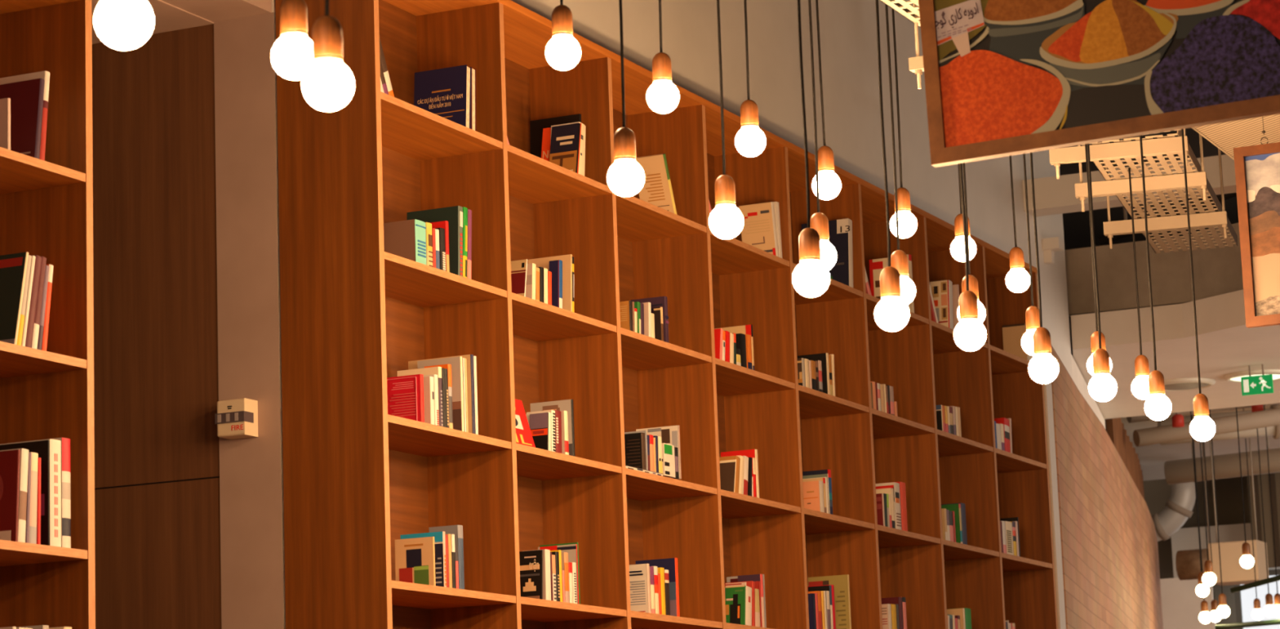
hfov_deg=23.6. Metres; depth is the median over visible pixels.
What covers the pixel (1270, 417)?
pipe
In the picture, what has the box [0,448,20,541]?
book
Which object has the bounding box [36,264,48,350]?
book
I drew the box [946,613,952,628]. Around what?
book
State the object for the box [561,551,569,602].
book
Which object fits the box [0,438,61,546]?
book
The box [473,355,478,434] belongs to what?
book
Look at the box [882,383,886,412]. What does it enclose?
book
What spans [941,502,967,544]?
book
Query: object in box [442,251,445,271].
print
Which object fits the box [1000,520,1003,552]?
book
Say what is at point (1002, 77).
framed picture
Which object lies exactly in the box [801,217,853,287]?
magazine
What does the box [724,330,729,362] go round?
book
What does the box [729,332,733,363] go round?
book
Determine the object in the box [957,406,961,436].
book
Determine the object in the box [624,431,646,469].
book
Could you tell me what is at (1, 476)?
print
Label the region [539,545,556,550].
print
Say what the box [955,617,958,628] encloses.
book
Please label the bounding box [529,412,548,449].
book
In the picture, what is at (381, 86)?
booklet
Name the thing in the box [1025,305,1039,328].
socket
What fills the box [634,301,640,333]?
book
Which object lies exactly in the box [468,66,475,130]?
book
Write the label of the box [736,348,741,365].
book
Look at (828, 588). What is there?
book
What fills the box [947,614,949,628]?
book
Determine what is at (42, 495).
print
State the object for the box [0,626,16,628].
magazine
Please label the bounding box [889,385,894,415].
book
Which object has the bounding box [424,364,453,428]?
book
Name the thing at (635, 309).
book
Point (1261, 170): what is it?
print
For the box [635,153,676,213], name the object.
book
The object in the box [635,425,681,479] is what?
book
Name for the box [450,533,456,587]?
book
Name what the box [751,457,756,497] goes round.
book
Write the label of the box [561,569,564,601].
book
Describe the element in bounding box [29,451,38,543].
book
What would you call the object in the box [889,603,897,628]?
book
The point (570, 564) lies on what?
book
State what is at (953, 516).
book
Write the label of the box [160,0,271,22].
lintel
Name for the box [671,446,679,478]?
book
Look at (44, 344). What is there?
book
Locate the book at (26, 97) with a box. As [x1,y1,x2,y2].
[0,78,44,159]
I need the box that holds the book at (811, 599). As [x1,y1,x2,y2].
[808,592,816,628]
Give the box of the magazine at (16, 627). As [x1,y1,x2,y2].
[16,626,32,628]
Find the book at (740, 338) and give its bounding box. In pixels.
[736,333,746,367]
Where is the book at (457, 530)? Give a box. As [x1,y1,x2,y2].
[428,524,464,589]
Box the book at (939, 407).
[935,404,943,431]
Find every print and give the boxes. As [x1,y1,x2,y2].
[0,475,3,499]
[0,529,11,540]
[40,493,44,515]
[53,453,57,537]
[399,542,429,584]
[415,224,426,257]
[428,234,432,266]
[431,88,464,117]
[440,390,443,425]
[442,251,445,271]
[444,554,446,585]
[446,389,448,425]
[452,400,461,408]
[452,408,462,431]
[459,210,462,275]
[465,225,467,251]
[465,259,466,276]
[526,274,532,284]
[529,412,547,435]
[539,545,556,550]
[549,134,577,172]
[552,412,555,451]
[553,573,556,599]
[555,417,558,443]
[556,545,576,549]
[558,259,559,306]
[573,274,574,297]
[573,572,576,601]
[619,305,626,320]
[626,439,640,466]
[639,318,640,333]
[644,173,669,210]
[647,427,677,446]
[650,303,662,313]
[664,444,672,474]
[669,581,676,599]
[669,599,676,615]
[720,458,735,462]
[725,582,742,585]
[730,577,737,582]
[742,209,776,255]
[745,324,751,337]
[797,360,802,385]
[803,490,817,503]
[830,217,848,279]
[875,484,893,488]
[875,496,881,501]
[876,503,881,508]
[881,607,887,624]
[895,491,901,526]
[935,404,941,409]
[1002,323,1024,327]
[1006,529,1012,552]
[1244,152,1279,315]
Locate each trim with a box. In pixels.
[1041,236,1064,264]
[1044,382,1066,628]
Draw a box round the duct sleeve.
[1175,441,1209,579]
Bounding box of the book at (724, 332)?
[722,330,725,360]
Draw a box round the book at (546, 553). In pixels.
[522,548,551,599]
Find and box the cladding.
[1247,471,1279,567]
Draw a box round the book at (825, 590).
[825,590,827,628]
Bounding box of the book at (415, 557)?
[395,536,435,585]
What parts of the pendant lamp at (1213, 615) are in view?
cord, bulb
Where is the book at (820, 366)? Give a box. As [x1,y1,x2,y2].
[813,360,822,391]
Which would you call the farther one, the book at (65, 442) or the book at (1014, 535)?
the book at (1014, 535)
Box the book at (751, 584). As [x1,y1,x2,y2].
[724,580,755,626]
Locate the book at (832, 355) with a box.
[831,354,835,395]
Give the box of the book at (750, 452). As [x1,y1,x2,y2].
[720,448,759,497]
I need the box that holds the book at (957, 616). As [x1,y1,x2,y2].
[954,614,960,628]
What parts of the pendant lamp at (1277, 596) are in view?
bulb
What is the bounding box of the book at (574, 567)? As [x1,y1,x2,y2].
[570,561,577,603]
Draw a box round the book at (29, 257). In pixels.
[16,254,31,345]
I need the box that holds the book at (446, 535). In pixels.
[444,533,448,586]
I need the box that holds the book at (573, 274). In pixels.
[572,256,574,311]
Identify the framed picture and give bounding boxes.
[918,0,1279,167]
[1233,116,1279,328]
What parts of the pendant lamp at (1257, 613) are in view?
cord, bulb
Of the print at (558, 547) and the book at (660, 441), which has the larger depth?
the book at (660, 441)
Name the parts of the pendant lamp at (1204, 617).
cord, bulb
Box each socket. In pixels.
[280,0,307,33]
[311,15,342,58]
[551,4,573,34]
[613,127,635,159]
[652,52,671,79]
[714,174,735,204]
[740,99,759,125]
[798,227,821,259]
[809,212,829,239]
[817,145,834,170]
[880,266,901,296]
[890,249,908,275]
[893,186,911,210]
[954,213,970,235]
[958,290,978,318]
[961,274,978,297]
[1008,246,1024,267]
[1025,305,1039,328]
[1032,326,1051,353]
[1090,330,1106,352]
[1092,348,1110,373]
[1134,354,1149,375]
[1148,369,1164,393]
[1193,393,1208,415]
[1197,571,1204,583]
[1200,600,1208,610]
[1204,560,1213,571]
[1210,599,1217,609]
[1218,592,1226,604]
[1241,542,1250,554]
[1253,597,1260,608]
[1265,592,1273,604]
[1274,592,1279,604]
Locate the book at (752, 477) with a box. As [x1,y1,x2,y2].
[751,476,753,496]
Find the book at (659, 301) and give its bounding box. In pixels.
[631,296,668,342]
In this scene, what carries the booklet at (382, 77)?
on the bookcase at (358, 477)
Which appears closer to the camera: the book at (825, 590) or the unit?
the book at (825, 590)
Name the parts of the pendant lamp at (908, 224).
cord, bulb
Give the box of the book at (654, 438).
[653,437,656,471]
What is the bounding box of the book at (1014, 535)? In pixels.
[1011,520,1017,555]
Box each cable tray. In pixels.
[880,0,1185,133]
[1048,128,1238,253]
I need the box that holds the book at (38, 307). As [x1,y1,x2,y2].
[31,256,46,348]
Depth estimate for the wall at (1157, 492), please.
33.63 m
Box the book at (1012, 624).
[1010,622,1015,628]
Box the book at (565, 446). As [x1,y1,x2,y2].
[560,410,568,454]
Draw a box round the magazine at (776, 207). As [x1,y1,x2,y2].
[773,201,782,257]
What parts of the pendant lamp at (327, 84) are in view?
cord, bulb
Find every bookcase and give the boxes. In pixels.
[0,0,95,628]
[275,0,1057,628]
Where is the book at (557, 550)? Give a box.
[550,549,562,601]
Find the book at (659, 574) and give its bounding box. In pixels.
[657,573,662,613]
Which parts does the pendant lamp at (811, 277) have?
cord, bulb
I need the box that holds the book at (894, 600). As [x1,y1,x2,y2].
[881,596,903,628]
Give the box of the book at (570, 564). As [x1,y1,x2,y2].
[568,561,573,602]
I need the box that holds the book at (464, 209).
[462,206,467,277]
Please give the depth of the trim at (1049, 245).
19.32 m
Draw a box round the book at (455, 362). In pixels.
[417,355,464,431]
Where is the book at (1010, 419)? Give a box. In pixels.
[1007,417,1012,453]
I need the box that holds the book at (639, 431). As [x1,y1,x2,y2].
[624,430,648,470]
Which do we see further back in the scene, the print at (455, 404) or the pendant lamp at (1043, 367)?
the print at (455, 404)
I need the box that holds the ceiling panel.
[1191,113,1279,159]
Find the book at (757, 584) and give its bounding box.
[755,580,762,626]
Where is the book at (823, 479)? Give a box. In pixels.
[802,477,826,512]
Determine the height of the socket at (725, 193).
0.083 m
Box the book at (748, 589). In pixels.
[724,585,751,625]
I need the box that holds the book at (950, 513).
[948,510,954,541]
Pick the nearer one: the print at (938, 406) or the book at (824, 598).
the book at (824, 598)
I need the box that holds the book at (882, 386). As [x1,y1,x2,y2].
[880,383,884,412]
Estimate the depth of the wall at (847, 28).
16.18 m
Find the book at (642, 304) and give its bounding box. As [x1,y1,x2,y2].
[640,302,644,334]
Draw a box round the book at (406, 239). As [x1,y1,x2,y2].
[383,218,426,264]
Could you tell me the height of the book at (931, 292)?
0.239 m
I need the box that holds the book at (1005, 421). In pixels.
[994,417,1010,452]
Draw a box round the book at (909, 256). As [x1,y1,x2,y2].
[906,253,914,312]
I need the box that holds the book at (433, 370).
[397,366,443,426]
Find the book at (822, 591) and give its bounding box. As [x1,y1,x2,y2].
[819,590,825,628]
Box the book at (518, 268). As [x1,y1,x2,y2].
[511,258,527,296]
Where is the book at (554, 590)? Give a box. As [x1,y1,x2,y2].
[551,554,556,600]
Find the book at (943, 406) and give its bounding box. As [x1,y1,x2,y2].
[942,404,946,431]
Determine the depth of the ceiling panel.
11.96 m
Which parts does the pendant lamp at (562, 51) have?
bulb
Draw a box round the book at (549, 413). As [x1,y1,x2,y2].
[525,412,551,450]
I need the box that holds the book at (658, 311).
[653,306,663,341]
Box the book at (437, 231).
[435,228,439,269]
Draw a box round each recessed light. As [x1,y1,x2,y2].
[1164,377,1215,391]
[1223,368,1279,382]
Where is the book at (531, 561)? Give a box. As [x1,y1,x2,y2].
[519,549,542,599]
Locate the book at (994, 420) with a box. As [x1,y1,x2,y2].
[994,420,997,448]
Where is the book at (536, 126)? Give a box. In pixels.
[529,113,581,157]
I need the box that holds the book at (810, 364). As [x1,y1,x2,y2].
[808,360,812,388]
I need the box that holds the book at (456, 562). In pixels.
[455,560,458,588]
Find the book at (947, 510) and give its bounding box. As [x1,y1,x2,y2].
[946,509,950,540]
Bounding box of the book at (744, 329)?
[714,324,754,369]
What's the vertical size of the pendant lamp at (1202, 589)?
1.872 m
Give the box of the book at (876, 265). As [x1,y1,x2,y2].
[869,257,888,298]
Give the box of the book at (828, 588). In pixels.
[808,585,833,628]
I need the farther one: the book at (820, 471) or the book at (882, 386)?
the book at (882, 386)
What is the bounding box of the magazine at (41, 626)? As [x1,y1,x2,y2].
[17,624,48,628]
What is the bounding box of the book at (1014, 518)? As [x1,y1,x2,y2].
[1000,516,1020,555]
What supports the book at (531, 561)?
on the bookcase at (358, 477)
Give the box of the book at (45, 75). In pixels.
[0,71,49,160]
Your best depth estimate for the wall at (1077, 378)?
20.87 m
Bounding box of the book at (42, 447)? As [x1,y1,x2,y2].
[0,440,49,545]
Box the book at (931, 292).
[928,281,938,323]
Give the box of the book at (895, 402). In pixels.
[893,400,897,416]
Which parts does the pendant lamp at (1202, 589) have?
cord, bulb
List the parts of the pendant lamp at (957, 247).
cord, bulb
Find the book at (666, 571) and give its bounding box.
[664,568,670,614]
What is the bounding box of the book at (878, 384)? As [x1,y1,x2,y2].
[876,382,881,410]
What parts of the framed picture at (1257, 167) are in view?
frame rail, frame rail, frame rail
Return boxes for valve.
[1171,412,1184,427]
[1251,404,1263,412]
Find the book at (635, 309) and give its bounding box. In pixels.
[634,307,637,332]
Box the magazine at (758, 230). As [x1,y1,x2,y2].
[738,201,778,256]
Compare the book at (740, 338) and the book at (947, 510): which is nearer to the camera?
the book at (740, 338)
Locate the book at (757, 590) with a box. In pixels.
[755,588,760,626]
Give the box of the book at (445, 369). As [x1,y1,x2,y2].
[444,368,448,427]
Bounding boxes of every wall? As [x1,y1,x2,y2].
[92,23,221,628]
[271,0,1072,628]
[1051,345,1163,628]
[1071,354,1105,428]
[1143,475,1250,628]
[1160,577,1216,628]
[1171,522,1279,577]
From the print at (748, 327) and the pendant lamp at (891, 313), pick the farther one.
the print at (748, 327)
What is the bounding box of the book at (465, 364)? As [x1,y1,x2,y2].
[464,358,468,431]
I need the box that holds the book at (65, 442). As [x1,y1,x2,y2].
[8,437,71,547]
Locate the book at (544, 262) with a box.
[528,253,572,311]
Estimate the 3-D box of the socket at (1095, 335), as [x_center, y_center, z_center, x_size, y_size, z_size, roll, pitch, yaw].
[1.734,0.104,11.600,0.056,0.083,0.056,-7,-11,24]
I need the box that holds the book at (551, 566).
[550,551,553,599]
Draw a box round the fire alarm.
[214,397,257,439]
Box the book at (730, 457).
[719,455,740,493]
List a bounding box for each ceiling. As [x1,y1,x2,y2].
[91,0,213,44]
[1059,127,1238,355]
[1071,288,1279,418]
[1071,355,1279,480]
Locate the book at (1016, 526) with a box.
[1008,520,1019,555]
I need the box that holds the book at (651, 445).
[647,434,653,471]
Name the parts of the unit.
hanger rod, casing, hanger rod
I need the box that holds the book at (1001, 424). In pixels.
[1000,422,1004,450]
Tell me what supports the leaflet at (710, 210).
on the bookcase at (358, 477)
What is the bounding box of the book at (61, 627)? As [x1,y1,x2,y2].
[48,626,71,628]
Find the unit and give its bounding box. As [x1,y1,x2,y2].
[1208,437,1269,585]
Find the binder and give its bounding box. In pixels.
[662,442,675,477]
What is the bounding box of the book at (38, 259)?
[25,254,41,347]
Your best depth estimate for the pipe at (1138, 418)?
25.58 m
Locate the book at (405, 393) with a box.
[386,373,424,422]
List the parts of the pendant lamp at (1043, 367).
cord, bulb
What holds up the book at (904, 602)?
on the bookcase at (358, 477)
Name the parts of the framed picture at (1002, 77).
frame rail, frame rail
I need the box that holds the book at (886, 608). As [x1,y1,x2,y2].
[881,603,892,628]
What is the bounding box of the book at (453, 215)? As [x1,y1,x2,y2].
[406,205,462,276]
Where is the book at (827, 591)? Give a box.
[826,590,831,628]
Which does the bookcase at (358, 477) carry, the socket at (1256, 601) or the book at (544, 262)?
the book at (544, 262)
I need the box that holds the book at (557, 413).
[554,409,561,453]
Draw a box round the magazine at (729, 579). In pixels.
[726,573,766,626]
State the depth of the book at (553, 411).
11.77 m
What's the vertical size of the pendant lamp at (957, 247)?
2.956 m
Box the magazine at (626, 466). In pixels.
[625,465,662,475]
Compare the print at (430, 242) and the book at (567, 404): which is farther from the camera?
the book at (567, 404)
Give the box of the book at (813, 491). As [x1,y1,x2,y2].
[802,480,824,511]
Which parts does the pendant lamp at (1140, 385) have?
cord, bulb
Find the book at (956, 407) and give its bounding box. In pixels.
[955,406,959,435]
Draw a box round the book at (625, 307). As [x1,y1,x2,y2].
[619,300,632,330]
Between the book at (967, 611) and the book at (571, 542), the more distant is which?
the book at (967, 611)
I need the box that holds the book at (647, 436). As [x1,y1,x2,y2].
[646,434,650,470]
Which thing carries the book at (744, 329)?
on the bookcase at (358, 477)
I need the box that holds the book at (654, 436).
[653,435,658,472]
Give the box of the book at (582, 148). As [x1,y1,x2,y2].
[550,121,586,175]
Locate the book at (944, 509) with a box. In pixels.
[941,507,947,539]
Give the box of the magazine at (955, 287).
[952,284,959,329]
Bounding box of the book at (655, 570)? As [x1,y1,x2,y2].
[653,565,659,613]
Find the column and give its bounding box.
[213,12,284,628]
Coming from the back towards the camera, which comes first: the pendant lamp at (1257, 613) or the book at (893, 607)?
the pendant lamp at (1257, 613)
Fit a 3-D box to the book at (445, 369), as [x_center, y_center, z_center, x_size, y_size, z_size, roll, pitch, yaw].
[-0.757,0.312,11.028,0.147,0.222,0.023,-7,-11,24]
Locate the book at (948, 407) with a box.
[946,405,950,432]
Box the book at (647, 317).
[643,302,651,337]
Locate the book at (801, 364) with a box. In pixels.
[796,357,805,386]
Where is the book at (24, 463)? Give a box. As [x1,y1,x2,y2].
[0,448,28,542]
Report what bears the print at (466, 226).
attached to the book at (464, 209)
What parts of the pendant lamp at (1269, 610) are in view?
cord, bulb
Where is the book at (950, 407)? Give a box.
[948,405,953,434]
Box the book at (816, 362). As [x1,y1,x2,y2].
[815,360,819,391]
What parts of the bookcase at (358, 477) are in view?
panel, shelf, shelf, shelf, shelf, shelf, shelf, shelf, shelf, panel, shelf, shelf, shelf, shelf, shelf, shelf, shelf, shelf, shelf, shelf, shelf, shelf, shelf, shelf, shelf, shelf, shelf, shelf, shelf, panel, shelf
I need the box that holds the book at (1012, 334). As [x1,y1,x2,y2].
[1002,323,1034,360]
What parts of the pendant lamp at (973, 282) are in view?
cord, bulb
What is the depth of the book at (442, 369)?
10.98 m
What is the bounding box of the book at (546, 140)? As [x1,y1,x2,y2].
[541,123,581,173]
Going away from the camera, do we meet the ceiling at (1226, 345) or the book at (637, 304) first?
the book at (637, 304)
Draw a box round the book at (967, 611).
[948,607,971,628]
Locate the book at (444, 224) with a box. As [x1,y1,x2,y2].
[431,220,449,271]
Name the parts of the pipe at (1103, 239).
hanger rod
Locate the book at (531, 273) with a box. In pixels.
[525,262,535,299]
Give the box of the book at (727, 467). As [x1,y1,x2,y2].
[720,458,736,492]
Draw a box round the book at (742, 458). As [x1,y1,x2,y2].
[737,454,744,493]
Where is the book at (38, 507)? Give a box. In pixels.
[36,457,40,544]
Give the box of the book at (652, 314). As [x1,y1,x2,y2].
[650,312,654,337]
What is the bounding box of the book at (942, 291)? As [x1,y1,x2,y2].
[929,280,953,328]
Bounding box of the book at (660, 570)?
[657,567,666,614]
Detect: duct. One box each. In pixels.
[1151,481,1195,541]
[1164,435,1279,484]
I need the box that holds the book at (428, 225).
[425,222,432,266]
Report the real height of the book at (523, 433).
0.202 m
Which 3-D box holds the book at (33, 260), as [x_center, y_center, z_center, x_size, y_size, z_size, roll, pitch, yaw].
[-1.875,-0.026,9.016,0.190,0.286,0.069,-7,-11,24]
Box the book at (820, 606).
[807,590,822,628]
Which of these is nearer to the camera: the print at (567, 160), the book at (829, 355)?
the print at (567, 160)
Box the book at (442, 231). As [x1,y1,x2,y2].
[434,227,445,271]
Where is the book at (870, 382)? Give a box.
[870,382,873,408]
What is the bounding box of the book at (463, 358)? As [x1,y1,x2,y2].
[462,357,466,431]
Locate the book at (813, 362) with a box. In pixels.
[810,360,816,390]
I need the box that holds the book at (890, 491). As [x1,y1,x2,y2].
[875,487,895,528]
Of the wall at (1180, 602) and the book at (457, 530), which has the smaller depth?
the book at (457, 530)
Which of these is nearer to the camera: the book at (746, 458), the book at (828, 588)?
the book at (746, 458)
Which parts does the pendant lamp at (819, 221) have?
cord, bulb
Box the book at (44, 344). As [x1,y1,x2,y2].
[41,263,53,351]
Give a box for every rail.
[1214,618,1279,628]
[1230,574,1279,592]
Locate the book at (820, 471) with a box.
[802,469,832,514]
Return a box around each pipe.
[1097,137,1236,245]
[1126,404,1266,422]
[1133,407,1279,446]
[1157,404,1279,444]
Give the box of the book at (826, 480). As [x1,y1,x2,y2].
[802,476,828,513]
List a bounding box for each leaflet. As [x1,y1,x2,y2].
[708,199,711,216]
[929,293,936,322]
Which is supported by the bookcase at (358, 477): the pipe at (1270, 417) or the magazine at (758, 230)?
the magazine at (758, 230)
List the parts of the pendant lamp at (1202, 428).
cord, bulb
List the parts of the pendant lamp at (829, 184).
cord, bulb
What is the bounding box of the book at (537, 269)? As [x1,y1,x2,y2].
[535,266,539,301]
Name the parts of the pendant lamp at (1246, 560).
bulb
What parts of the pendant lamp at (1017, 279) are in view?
cord, bulb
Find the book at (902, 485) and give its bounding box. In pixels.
[881,481,907,530]
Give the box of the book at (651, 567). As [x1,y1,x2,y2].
[648,565,655,613]
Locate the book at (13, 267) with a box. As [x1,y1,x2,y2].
[0,251,28,344]
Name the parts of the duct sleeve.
hanger rod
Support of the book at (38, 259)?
on the bookcase at (46, 206)
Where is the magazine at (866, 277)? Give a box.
[864,266,871,295]
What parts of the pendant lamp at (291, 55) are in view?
bulb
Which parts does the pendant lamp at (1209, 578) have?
cord, bulb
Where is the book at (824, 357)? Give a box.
[797,352,830,394]
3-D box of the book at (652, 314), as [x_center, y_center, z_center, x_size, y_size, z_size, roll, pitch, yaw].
[0.007,0.058,12.754,0.110,0.115,0.035,-7,-12,24]
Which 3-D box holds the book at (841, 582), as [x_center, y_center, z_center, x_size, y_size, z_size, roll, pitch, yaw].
[0.900,1.393,14.525,0.205,0.306,0.023,-7,-11,24]
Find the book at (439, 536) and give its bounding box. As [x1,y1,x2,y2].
[400,531,446,586]
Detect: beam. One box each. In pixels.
[1022,154,1236,216]
[1064,222,1243,316]
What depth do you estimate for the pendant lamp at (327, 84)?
5.59 m
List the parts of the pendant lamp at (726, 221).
cord, bulb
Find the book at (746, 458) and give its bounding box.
[742,455,748,494]
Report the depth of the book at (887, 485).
15.23 m
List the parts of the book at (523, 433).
panel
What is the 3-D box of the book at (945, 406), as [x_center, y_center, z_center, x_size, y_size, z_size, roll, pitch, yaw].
[1.563,0.561,16.100,0.110,0.152,0.039,-7,-11,24]
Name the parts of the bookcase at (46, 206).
shelf, shelf, shelf, shelf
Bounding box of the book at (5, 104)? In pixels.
[0,97,10,150]
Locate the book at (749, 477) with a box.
[747,457,751,495]
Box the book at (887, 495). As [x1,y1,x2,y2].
[885,493,889,526]
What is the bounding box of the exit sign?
[1240,364,1273,395]
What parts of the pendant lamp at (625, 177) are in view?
cord, bulb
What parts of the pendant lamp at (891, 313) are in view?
cord, bulb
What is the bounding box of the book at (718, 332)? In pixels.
[714,328,723,359]
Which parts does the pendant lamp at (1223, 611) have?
cord, bulb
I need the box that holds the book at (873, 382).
[870,381,876,408]
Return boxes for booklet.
[379,38,394,97]
[379,58,388,94]
[380,78,384,93]
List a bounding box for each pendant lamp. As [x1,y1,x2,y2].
[94,0,153,49]
[271,0,312,79]
[302,0,354,111]
[545,0,581,70]
[607,0,644,196]
[646,0,679,113]
[708,0,743,239]
[734,0,765,156]
[792,0,830,297]
[808,0,836,270]
[812,0,841,199]
[874,0,909,331]
[884,4,915,304]
[889,8,917,238]
[950,163,976,262]
[953,163,986,351]
[957,162,985,323]
[1005,155,1030,293]
[1021,153,1039,355]
[1028,152,1058,383]
[1084,143,1111,376]
[1086,143,1117,401]
[1128,167,1149,399]
[1139,135,1171,420]
[1181,128,1215,441]
[1183,203,1216,586]
[1190,410,1208,596]
[1191,414,1210,623]
[1203,441,1221,622]
[1208,408,1230,617]
[1221,202,1253,568]
[1243,408,1263,619]
[1256,428,1276,616]
[1263,405,1279,616]
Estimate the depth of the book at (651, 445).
12.58 m
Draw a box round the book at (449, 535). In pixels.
[447,533,452,587]
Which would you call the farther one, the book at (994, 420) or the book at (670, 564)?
the book at (994, 420)
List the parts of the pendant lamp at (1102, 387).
cord, bulb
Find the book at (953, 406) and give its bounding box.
[949,405,956,435]
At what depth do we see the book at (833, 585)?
14.29 m
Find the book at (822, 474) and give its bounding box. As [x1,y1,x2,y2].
[802,473,830,513]
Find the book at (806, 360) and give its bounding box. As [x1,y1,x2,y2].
[804,358,809,387]
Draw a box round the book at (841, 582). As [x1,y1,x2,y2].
[807,573,851,628]
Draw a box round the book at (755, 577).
[737,573,764,626]
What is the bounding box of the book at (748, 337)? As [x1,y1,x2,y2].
[744,333,752,369]
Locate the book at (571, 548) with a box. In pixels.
[537,543,578,603]
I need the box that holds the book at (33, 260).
[21,255,35,346]
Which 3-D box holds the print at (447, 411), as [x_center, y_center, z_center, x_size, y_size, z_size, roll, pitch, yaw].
[-0.691,0.333,10.994,0.004,0.129,0.009,-7,-11,24]
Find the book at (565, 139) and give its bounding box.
[549,122,580,173]
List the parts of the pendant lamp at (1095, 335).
cord, bulb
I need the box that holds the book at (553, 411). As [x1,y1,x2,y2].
[526,409,555,451]
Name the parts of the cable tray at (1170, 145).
threaded rod, threaded rod, threaded rod, threaded rod, threaded rod, threaded rod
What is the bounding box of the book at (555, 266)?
[549,259,562,308]
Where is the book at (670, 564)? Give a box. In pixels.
[635,557,679,616]
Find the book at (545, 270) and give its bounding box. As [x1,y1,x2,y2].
[543,267,547,303]
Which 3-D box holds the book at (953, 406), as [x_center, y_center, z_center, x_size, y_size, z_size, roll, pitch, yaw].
[1.616,0.572,16.216,0.110,0.166,0.038,-7,-11,24]
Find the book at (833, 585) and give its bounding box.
[807,584,835,628]
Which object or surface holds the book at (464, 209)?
on the bookcase at (358, 477)
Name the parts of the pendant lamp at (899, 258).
cord, bulb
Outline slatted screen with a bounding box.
[1104,417,1144,498]
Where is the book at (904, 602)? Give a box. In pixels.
[880,596,906,628]
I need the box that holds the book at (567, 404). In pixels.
[530,399,574,456]
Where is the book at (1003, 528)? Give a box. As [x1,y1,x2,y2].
[1001,520,1006,553]
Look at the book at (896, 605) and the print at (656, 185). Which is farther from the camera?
the book at (896, 605)
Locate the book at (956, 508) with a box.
[941,503,962,542]
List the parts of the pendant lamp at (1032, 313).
cord, bulb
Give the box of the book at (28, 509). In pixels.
[25,452,31,542]
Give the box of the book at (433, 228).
[431,227,435,267]
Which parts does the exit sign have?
panel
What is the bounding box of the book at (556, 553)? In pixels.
[551,551,559,600]
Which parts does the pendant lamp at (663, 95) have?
cord, bulb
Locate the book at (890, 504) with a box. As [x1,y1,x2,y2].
[888,493,892,527]
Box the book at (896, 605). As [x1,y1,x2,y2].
[895,604,899,628]
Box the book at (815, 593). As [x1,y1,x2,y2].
[808,592,818,628]
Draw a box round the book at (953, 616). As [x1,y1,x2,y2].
[952,614,955,628]
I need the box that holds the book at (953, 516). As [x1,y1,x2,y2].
[952,511,955,542]
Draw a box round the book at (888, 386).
[886,384,890,413]
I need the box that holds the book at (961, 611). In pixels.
[946,608,965,628]
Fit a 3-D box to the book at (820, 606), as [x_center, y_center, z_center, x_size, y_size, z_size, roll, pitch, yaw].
[0.774,1.385,14.159,0.136,0.206,0.043,-7,-11,24]
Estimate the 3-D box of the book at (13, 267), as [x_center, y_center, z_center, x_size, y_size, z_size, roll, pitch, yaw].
[-1.901,-0.033,8.988,0.212,0.291,0.073,-7,-11,24]
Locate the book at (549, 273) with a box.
[547,271,551,305]
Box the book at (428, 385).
[423,376,435,424]
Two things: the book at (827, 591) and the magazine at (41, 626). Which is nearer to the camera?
the magazine at (41, 626)
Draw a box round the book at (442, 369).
[441,368,445,426]
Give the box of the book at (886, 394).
[885,385,888,413]
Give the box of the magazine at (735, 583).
[725,581,746,624]
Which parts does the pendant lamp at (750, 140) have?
cord, bulb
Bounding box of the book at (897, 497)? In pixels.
[875,481,902,529]
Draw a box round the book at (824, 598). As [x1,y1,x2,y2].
[822,590,826,628]
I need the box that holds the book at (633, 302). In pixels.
[631,301,635,331]
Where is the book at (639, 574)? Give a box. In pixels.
[629,563,650,612]
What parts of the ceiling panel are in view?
edge rail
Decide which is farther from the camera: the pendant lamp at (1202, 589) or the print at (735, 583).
the pendant lamp at (1202, 589)
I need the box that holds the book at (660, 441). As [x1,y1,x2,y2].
[657,435,662,473]
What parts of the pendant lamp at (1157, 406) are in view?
cord, bulb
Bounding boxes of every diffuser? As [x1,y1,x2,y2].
[1164,382,1209,389]
[1230,373,1279,381]
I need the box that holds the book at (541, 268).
[537,266,543,302]
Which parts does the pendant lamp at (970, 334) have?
cord, bulb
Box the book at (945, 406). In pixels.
[944,405,948,432]
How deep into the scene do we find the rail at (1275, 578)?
25.24 m
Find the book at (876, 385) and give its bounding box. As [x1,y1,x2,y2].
[875,382,878,409]
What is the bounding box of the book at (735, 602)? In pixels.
[724,585,746,624]
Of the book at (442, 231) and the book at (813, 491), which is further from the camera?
the book at (813, 491)
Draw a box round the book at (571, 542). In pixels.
[539,542,580,604]
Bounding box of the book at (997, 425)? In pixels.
[995,422,1001,449]
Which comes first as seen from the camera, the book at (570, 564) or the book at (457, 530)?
the book at (457, 530)
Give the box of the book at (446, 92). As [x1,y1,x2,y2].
[413,64,471,128]
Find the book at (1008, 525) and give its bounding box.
[1004,520,1013,555]
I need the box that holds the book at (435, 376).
[423,373,439,425]
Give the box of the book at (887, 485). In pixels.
[875,482,896,528]
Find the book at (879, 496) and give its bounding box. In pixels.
[875,493,884,525]
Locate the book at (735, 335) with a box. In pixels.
[733,333,736,364]
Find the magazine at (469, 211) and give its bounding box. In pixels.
[466,208,471,279]
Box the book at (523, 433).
[515,399,535,447]
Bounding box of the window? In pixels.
[1234,568,1279,628]
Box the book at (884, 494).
[883,493,887,526]
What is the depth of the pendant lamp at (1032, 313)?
10.85 m
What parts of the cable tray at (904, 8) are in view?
threaded rod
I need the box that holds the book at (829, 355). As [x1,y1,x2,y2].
[828,354,833,395]
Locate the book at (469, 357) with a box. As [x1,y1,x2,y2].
[408,354,475,433]
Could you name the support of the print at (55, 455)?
attached to the book at (55, 444)

